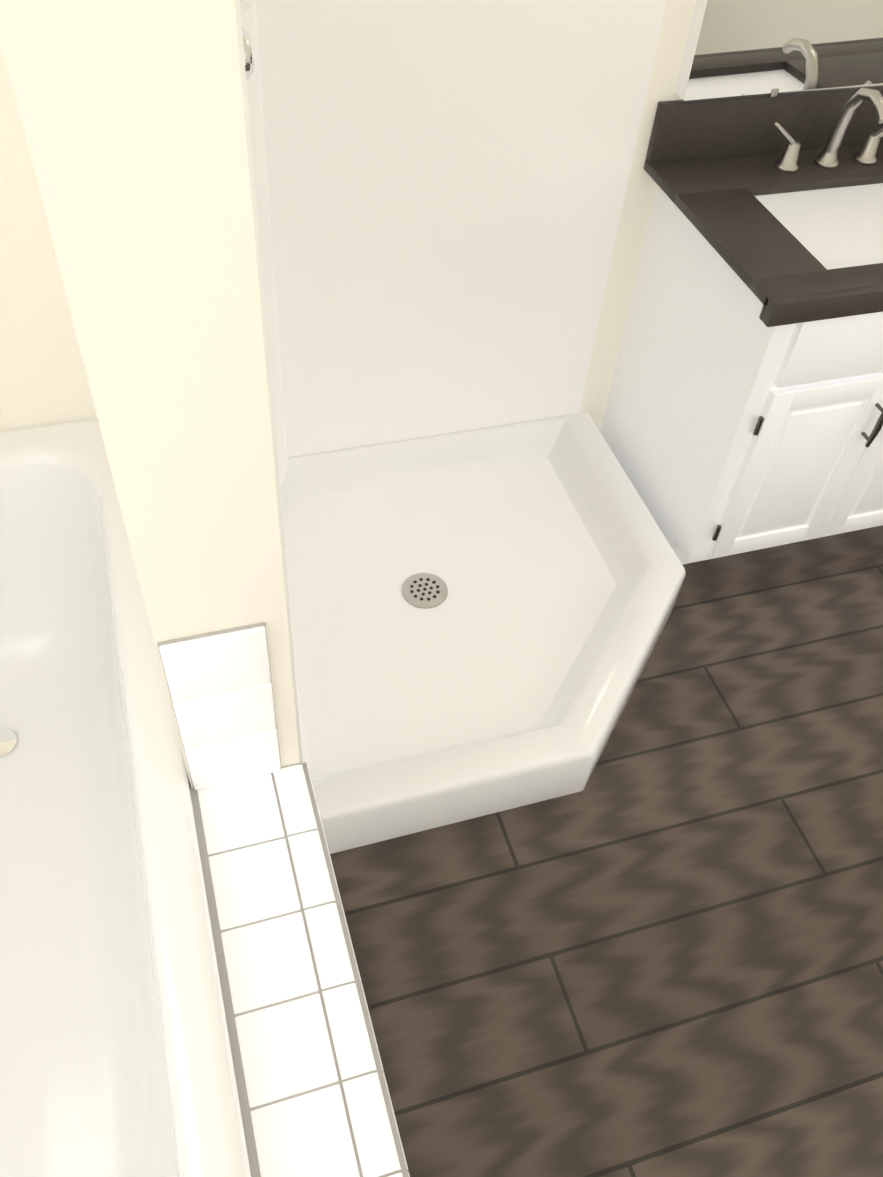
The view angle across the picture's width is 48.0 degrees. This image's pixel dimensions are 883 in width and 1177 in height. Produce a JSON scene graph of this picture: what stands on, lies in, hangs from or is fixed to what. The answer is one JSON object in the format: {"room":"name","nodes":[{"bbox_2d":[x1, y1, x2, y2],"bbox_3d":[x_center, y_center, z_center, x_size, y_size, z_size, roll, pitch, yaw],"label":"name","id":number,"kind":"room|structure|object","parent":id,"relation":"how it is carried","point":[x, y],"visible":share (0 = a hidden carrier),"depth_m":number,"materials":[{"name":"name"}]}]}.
{"room":"bathroom","nodes":[
{"label":"bathroom","id":0,"kind":"room"},
{"bbox_2d":[0,33,97,431],"bbox_3d":[-0.965,-0.801,1.440,0.750,2.440,0.290,-11,51,-14],"label":"wall","id":1,"kind":"structure","parent":0,"point":[44,381],"depth_m":1.71,"materials":[{"name":"white paint"}]},
{"bbox_2d":[0,0,299,787],"bbox_3d":[-0.409,-0.580,1.294,0.160,2.440,1.120,-11,51,-14],"label":"wall","id":2,"kind":"structure","parent":0,"point":[132,114],"depth_m":0.84,"materials":[{"name":"white paint"}]},
{"bbox_2d":[187,525,882,1176],"bbox_3d":[0.546,0.599,2.000,3.690,0.050,2.780,-11,51,-14],"label":"floor","id":3,"kind":"structure","parent":0,"point":[653,947],"depth_m":1.90,"materials":[{"name":"brown wood"}]},
{"bbox_2d":[190,762,409,1176],"bbox_3d":[-0.502,1.072,1.105,1.052,0.545,1.476,-11,51,-14],"label":"tub deck","id":4,"kind":"object","parent":3,"relation":"on","point":[314,1094],"visible":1,"depth_m":1.26,"materials":[{"name":"white tile"}]},
{"bbox_2d":[0,419,250,1176],"bbox_3d":[-0.687,0.587,1.387,0.746,0.464,1.966,-11,51,-14],"label":"bathtub","id":5,"kind":"object","parent":4,"relation":"in","point":[116,1058],"visible":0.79,"depth_m":1.64,"materials":[{"name":"white ceramic"}]},
{"bbox_2d":[280,411,685,853],"bbox_3d":[0.066,0.024,2.323,1.012,0.158,1.014,-11,51,-14],"label":"shower base","id":6,"kind":"object","parent":3,"relation":"on","point":[505,674],"visible":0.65,"depth_m":2.30,"materials":[{"name":"white plastic"}]},
{"bbox_2d":[402,573,447,608],"bbox_3d":[-0.040,0.004,2.361,0.110,0.007,0.110,-11,51,-14],"label":"shower drain","id":7,"kind":"object","parent":6,"relation":"in","point":[424,590],"visible":1,"depth_m":2.36,"materials":[{"name":"silver metal"}]},
{"bbox_2d":[234,0,666,762],"bbox_3d":[0.110,-0.591,1.597,0.971,1.749,1.026,-11,51,-14],"label":"shower surround","id":8,"kind":"object","parent":6,"relation":"on","point":[438,190],"visible":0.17,"depth_m":2.08,"materials":[{"name":"white plastic"}]},
{"bbox_2d":[242,27,253,78],"bbox_3d":[-0.310,-0.742,1.376,0.094,0.192,0.192,-11,51,-14],"label":"shower valve","id":9,"kind":"object","parent":8,"relation":"attached to","point":[248,57],"visible":0.06,"depth_m":1.36,"materials":[{"name":"silver metal"}]},
{"bbox_2d":[600,189,882,564],"bbox_3d":[1.243,-0.579,2.504,1.449,0.825,0.598,-11,51,-14],"label":"bathroom vanity","id":10,"kind":"object","parent":3,"relation":"on","point":[743,412],"depth_m":2.24,"materials":[{"name":"white wood"}]},
{"bbox_2d":[644,141,882,312],"bbox_3d":[1.241,-0.868,2.194,1.496,0.021,0.553,-11,51,-14],"label":"countertop","id":11,"kind":"structure","parent":10,"relation":"on","point":[715,196],"depth_m":2.03,"materials":[{"name":"black stone"}]},
{"bbox_2d":[752,177,882,264],"bbox_3d":[0.924,-0.725,2.143,0.495,0.157,0.341,-11,51,-14],"label":"sink","id":12,"kind":"object","parent":11,"relation":"in","point":[841,222],"depth_m":2.11,"materials":[{"name":"white ceramic"}]},
{"bbox_2d":[774,88,882,171],"bbox_3d":[0.883,-0.975,2.117,0.350,0.187,0.159,-11,51,-14],"label":"faucet","id":13,"kind":"object","parent":11,"relation":"on","point":[825,158],"visible":1,"depth_m":2.17,"materials":[{"name":"silver metal"}]},
{"bbox_2d":[580,0,882,429],"bbox_3d":[0.235,-1.192,1.880,3.690,2.440,0.120,-11,51,-14],"label":"wall","id":14,"kind":"structure","parent":0,"point":[641,190],"depth_m":2.29,"materials":[{"name":"white paint"}]},
{"bbox_2d":[645,85,882,164],"bbox_3d":[1.167,-1.112,2.302,1.496,0.125,0.020,-11,51,-14],"label":"backsplash","id":15,"kind":"structure","parent":14,"relation":"attached to","point":[734,126],"depth_m":2.17,"materials":[{"name":"black stone"}]},
{"bbox_2d":[675,0,882,100],"bbox_3d":[0.994,-1.432,1.824,0.981,0.981,0.038,-11,51,-14],"label":"mirror","id":16,"kind":"object","parent":14,"relation":"attached to","point":[773,48],"visible":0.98,"depth_m":2.04,"materials":[{"name":"clear glass"}]},
{"bbox_3d":[-1.101,0.715,1.256,0.150,0.712,2.660,-11,51,-14],"label":"wall","id":17,"kind":"structure","parent":0,"visible":0},
{"bbox_2d":[157,622,281,789],"bbox_3d":[-0.552,0.451,1.022,0.882,0.387,2.300,-11,51,-14],"label":"tile backsplash","id":18,"kind":"structure","parent":17,"relation":"attached to","point":[219,684],"depth_m":1.29,"materials":[{"name":"white tile"}]}
]}

